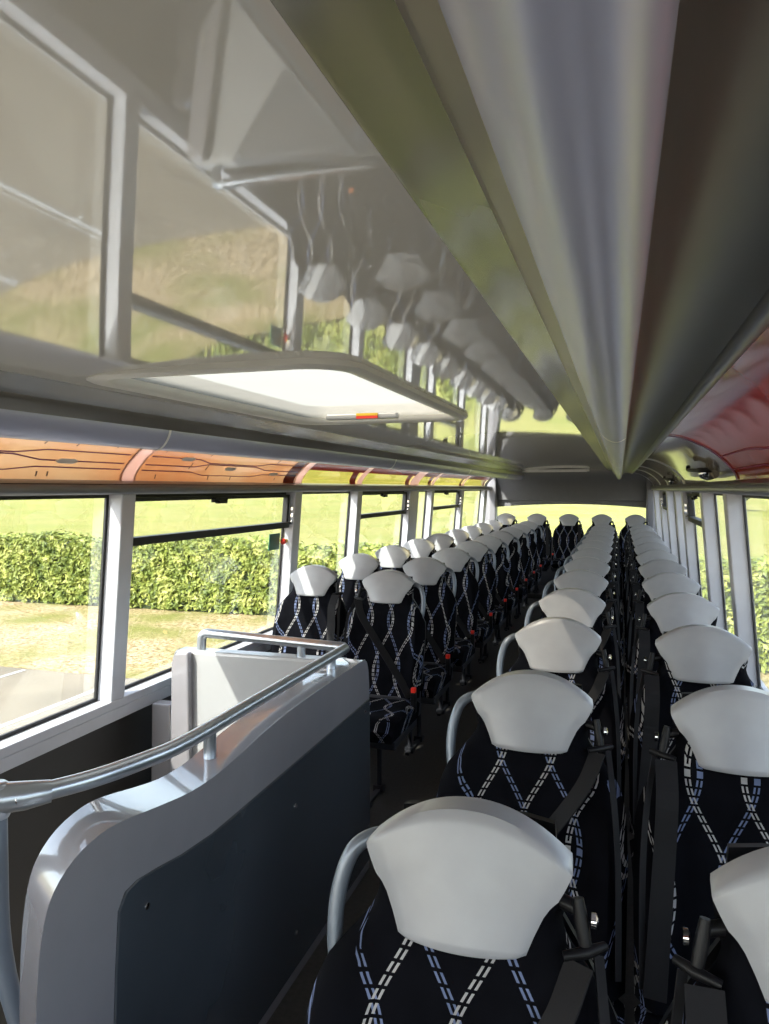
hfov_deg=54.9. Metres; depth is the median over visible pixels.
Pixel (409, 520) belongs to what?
trim
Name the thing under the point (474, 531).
seat
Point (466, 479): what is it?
trim
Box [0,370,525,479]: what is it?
ceiling trim
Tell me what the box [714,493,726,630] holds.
window
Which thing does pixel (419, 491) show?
window
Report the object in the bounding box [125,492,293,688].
window
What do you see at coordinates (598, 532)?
seat
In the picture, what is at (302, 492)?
window
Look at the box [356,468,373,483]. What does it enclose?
trim
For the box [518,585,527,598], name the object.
cushion
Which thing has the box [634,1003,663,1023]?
cushion
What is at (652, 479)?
window
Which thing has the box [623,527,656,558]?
seat
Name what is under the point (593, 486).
wall
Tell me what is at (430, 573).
seat
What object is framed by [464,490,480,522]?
window
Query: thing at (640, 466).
trim
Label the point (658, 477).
window
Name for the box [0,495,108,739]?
window
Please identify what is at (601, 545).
seat
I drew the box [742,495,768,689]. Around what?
window
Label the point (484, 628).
cushion
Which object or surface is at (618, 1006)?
cushion
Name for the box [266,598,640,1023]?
floor
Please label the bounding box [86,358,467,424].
roof hatch
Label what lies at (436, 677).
cushion
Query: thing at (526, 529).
seat
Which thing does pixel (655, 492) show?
trim
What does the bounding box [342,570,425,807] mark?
seat
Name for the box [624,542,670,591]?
seat
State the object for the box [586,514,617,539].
seat
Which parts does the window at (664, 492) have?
hopper frame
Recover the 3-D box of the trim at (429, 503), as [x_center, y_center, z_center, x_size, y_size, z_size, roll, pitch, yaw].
[0.439,0.183,7.657,0.141,0.821,0.100,1,2,18]
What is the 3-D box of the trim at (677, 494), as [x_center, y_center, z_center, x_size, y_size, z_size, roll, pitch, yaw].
[2.462,0.234,6.101,0.149,0.821,0.120,1,2,18]
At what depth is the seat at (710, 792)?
1.54 m
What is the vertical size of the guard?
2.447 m
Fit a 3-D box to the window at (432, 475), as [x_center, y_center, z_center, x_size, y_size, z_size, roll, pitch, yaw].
[0.524,-0.358,7.287,0.270,0.188,0.530,1,2,18]
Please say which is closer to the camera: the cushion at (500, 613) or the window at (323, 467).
the window at (323, 467)
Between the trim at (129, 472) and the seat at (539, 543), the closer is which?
the trim at (129, 472)
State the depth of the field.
107.42 m
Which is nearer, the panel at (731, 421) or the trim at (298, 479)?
the panel at (731, 421)
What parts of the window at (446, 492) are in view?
hopper frame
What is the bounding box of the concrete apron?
[0,666,139,734]
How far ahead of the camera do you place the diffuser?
10.05 m
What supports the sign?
attached to the window at (218, 498)
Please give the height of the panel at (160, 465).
0.188 m
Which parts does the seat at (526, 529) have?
leg, backrest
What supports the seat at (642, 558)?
on the floor
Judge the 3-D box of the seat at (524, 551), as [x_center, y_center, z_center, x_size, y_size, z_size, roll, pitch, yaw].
[1.329,0.706,8.014,0.432,1.070,0.677,1,2,18]
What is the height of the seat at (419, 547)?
1.070 m
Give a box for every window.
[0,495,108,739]
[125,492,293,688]
[302,492,349,557]
[310,463,368,483]
[361,491,409,545]
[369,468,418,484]
[419,491,425,538]
[424,472,440,484]
[433,490,461,528]
[440,474,468,485]
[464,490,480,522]
[469,476,490,485]
[634,470,659,485]
[638,467,666,484]
[641,460,682,484]
[648,446,712,483]
[661,491,669,538]
[684,492,701,596]
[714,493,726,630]
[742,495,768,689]
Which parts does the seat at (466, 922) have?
grab handle, backrest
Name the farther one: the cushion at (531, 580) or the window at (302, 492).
the cushion at (531, 580)
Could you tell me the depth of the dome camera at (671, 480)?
6.14 m
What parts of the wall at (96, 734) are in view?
sill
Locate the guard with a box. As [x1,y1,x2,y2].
[19,647,369,1023]
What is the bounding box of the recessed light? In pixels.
[523,469,588,471]
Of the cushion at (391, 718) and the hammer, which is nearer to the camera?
the cushion at (391, 718)
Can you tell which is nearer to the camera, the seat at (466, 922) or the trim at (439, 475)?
the seat at (466, 922)
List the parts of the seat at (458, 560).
leg, foot rail, leg, backrest, seat frame, grab handle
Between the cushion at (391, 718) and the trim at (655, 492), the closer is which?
the cushion at (391, 718)
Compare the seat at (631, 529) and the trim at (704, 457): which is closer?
the trim at (704, 457)
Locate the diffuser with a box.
[554,471,586,471]
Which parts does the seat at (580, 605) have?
grab handle, backrest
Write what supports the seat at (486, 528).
on the floor
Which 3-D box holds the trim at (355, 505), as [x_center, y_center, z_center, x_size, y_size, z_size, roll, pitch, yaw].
[-0.243,0.253,5.514,0.141,0.821,0.100,1,2,18]
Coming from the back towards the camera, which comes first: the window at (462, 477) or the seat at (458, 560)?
the window at (462, 477)
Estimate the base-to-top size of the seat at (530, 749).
1.070 m
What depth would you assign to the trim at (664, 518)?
8.37 m
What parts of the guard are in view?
slate panel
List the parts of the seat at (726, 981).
backrest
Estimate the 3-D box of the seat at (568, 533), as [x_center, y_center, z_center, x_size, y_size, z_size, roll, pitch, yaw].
[2.533,0.567,10.240,0.432,1.070,0.677,1,2,18]
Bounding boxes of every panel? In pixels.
[0,437,139,479]
[135,450,307,482]
[667,326,768,480]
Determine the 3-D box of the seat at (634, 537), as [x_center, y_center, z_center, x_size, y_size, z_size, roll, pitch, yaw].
[2.535,0.733,7.169,0.432,1.070,0.677,1,2,18]
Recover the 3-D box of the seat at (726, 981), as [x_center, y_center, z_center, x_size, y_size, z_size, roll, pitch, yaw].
[0.461,0.944,0.654,0.432,1.070,0.677,1,2,18]
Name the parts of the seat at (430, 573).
leg, foot rail, leg, backrest, seat frame, grab handle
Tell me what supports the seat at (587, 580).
on the floor
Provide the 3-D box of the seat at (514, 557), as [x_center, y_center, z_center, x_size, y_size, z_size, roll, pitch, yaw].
[1.099,0.729,7.290,0.432,1.070,0.677,1,2,18]
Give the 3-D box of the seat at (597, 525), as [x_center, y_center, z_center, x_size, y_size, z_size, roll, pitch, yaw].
[2.575,0.682,8.750,0.432,1.070,0.677,1,2,18]
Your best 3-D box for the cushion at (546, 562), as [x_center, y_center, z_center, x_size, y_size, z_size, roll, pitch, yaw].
[2.071,0.698,10.262,0.424,0.097,0.430,1,2,18]
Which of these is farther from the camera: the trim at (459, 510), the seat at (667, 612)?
the trim at (459, 510)
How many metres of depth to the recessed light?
10.08 m
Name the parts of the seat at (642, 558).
backrest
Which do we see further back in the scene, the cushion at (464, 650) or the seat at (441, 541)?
the seat at (441, 541)
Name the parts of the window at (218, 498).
hopper frame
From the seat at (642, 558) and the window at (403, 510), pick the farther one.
the window at (403, 510)
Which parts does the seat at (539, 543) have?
backrest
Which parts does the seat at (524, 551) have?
leg, backrest, seat frame, grab handle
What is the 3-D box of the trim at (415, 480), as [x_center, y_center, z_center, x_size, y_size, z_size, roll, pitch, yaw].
[0.398,-0.348,6.897,0.274,0.192,0.308,1,2,18]
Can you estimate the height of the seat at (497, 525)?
1.070 m
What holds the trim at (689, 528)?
on the wall at (763, 686)
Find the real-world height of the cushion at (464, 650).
0.097 m
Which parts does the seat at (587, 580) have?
grab handle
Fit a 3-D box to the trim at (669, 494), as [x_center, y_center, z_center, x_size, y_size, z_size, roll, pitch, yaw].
[2.810,0.198,7.196,0.149,0.821,0.120,1,2,18]
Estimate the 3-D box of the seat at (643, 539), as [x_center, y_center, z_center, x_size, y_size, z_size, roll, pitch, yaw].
[2.304,0.756,6.445,0.432,1.070,0.677,1,2,18]
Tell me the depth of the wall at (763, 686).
3.12 m
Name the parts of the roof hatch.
acrylic panel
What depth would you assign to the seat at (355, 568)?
4.82 m
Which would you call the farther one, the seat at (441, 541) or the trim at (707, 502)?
the seat at (441, 541)
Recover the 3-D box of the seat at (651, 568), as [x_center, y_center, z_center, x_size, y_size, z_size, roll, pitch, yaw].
[1.613,0.827,4.273,0.432,1.070,0.677,1,2,18]
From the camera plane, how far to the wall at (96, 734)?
2.75 m
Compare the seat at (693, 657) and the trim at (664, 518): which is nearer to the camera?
the seat at (693, 657)
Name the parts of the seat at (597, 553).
grab handle, backrest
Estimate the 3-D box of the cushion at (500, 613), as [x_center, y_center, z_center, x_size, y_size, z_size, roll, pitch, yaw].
[0.831,0.888,6.452,0.424,0.097,0.430,1,2,18]
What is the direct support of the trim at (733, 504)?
on the wall at (763, 686)
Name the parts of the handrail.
rail post, rail post, rail post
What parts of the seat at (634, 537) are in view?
backrest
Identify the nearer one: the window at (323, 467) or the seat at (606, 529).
the window at (323, 467)
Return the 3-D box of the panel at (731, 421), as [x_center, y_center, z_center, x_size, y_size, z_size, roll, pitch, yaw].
[0.581,-0.149,0.808,0.270,0.187,4.500,1,2,18]
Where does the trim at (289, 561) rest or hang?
on the wall at (96, 734)
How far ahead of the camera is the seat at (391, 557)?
5.55 m
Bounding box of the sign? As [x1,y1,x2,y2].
[268,533,279,550]
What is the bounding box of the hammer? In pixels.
[280,538,286,543]
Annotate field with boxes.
[0,470,768,567]
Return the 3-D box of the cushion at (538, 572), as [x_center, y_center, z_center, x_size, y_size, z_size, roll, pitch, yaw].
[1.753,0.794,9.348,0.424,0.097,0.430,1,2,18]
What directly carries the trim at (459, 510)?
on the wall at (96, 734)
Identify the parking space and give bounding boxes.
[0,669,125,727]
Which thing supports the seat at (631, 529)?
on the floor
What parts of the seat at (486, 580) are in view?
leg, leg, backrest, seat frame, grab handle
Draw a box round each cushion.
[369,697,419,744]
[420,664,452,697]
[453,640,475,665]
[476,621,493,642]
[493,607,507,624]
[507,595,518,609]
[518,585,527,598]
[528,577,535,588]
[535,570,541,580]
[542,559,550,567]
[550,559,572,567]
[613,999,624,1023]
[630,838,633,873]
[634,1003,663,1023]
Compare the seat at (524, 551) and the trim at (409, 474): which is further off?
the seat at (524, 551)
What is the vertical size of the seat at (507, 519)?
1.070 m
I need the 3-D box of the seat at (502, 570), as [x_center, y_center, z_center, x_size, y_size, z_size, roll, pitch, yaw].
[0.869,0.753,6.566,0.432,1.070,0.677,1,2,18]
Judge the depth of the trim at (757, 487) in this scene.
2.94 m
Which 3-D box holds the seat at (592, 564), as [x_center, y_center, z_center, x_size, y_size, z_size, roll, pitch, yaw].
[1.192,0.823,4.407,0.432,1.070,0.677,1,2,18]
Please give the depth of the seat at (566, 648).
2.39 m
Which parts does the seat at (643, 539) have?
backrest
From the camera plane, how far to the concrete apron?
14.48 m
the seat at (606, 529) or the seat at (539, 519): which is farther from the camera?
the seat at (539, 519)
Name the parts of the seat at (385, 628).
foot rail, leg, backrest, seat frame, grab handle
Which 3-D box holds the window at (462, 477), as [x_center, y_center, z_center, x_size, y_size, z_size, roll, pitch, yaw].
[0.849,-0.392,8.306,0.270,0.188,1.430,1,2,18]
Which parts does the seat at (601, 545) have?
grab handle, backrest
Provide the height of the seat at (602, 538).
1.070 m
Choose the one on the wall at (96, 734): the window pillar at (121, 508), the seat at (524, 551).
the window pillar at (121, 508)
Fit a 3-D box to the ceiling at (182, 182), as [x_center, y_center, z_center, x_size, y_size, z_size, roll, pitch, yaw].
[0.816,-0.440,4.871,1.064,0.072,12.400,1,2,18]
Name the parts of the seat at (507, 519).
backrest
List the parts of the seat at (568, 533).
seat frame, backrest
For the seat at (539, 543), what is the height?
1.070 m
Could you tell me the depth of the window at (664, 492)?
8.33 m
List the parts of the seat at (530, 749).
grab handle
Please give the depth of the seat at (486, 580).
5.91 m
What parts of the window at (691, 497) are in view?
hopper frame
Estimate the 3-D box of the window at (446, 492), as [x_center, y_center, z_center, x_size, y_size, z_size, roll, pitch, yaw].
[0.673,0.161,8.385,0.137,0.817,1.434,1,2,18]
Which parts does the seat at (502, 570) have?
leg, leg, backrest, seat frame, grab handle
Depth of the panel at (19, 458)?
2.50 m
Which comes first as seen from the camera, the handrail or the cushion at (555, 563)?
the handrail
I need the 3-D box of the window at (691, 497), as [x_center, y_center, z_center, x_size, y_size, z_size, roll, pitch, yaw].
[2.025,0.279,4.735,0.145,0.817,1.214,1,2,18]
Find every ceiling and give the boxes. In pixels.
[0,0,606,469]
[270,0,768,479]
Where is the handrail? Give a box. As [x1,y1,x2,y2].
[0,629,348,1023]
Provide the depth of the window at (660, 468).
6.01 m
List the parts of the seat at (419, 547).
backrest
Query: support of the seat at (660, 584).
on the floor
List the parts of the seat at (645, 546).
backrest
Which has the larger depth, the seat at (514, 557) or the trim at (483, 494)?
the trim at (483, 494)
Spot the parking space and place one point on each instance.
(91, 691)
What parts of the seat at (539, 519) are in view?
backrest, seat frame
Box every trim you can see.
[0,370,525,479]
[0,479,491,495]
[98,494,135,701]
[119,449,154,480]
[278,492,301,606]
[294,463,316,482]
[346,491,362,555]
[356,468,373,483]
[400,491,418,546]
[409,472,428,484]
[423,490,434,538]
[431,473,441,484]
[454,490,463,528]
[461,476,470,485]
[477,490,487,522]
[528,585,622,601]
[640,466,668,484]
[646,458,684,483]
[650,479,768,496]
[653,490,662,540]
[659,437,736,481]
[659,490,670,552]
[666,491,678,562]
[674,491,687,576]
[681,492,701,595]
[699,493,727,630]
[723,494,760,687]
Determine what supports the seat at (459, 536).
on the floor
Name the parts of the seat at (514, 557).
leg, leg, backrest, seat frame, grab handle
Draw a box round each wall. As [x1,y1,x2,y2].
[0,630,272,1023]
[481,469,655,587]
[761,680,768,691]
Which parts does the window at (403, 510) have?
hopper frame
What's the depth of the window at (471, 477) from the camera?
9.88 m
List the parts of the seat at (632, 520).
backrest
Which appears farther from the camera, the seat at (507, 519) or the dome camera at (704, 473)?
the seat at (507, 519)
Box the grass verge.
[0,601,768,689]
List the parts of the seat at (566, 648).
grab handle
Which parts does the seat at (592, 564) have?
grab handle, backrest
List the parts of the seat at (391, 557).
backrest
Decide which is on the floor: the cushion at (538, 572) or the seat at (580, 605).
the seat at (580, 605)
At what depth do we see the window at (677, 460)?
4.37 m
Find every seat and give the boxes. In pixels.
[270,565,347,656]
[305,796,617,1023]
[337,553,380,613]
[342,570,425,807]
[375,545,411,572]
[400,557,456,755]
[403,538,435,559]
[426,533,456,551]
[432,548,478,715]
[437,670,627,1023]
[444,529,471,547]
[455,541,495,685]
[461,526,483,540]
[473,523,493,534]
[473,535,509,663]
[484,520,503,530]
[488,530,519,645]
[496,513,518,527]
[496,617,624,799]
[501,527,528,630]
[510,524,536,618]
[519,521,542,607]
[524,588,623,709]
[527,513,551,592]
[540,569,622,655]
[550,514,583,571]
[554,557,622,626]
[563,547,622,602]
[569,540,621,585]
[575,535,621,574]
[579,530,621,566]
[584,527,621,559]
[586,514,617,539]
[587,524,621,555]
[619,514,649,573]
[622,524,653,565]
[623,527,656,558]
[623,531,660,569]
[623,536,664,609]
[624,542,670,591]
[624,549,677,644]
[625,559,687,672]
[626,572,700,707]
[627,592,719,765]
[629,624,756,873]
[633,685,768,1023]
[659,843,768,1023]
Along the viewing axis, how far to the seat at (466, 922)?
0.96 m
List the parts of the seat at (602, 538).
backrest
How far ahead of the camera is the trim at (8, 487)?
3.14 m
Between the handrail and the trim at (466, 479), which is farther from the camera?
the trim at (466, 479)
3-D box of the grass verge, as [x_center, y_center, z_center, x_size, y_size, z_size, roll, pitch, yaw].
[-13.433,3.368,23.863,200.000,0.320,10.900,1,2,18]
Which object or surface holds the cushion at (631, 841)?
on the seat at (693, 657)
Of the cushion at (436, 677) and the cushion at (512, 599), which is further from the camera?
the cushion at (512, 599)
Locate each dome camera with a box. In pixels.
[663,476,674,483]
[686,465,714,479]
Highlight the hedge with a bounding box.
[0,528,768,673]
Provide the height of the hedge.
2.625 m
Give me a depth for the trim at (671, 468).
5.28 m
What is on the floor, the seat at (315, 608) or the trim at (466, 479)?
the seat at (315, 608)

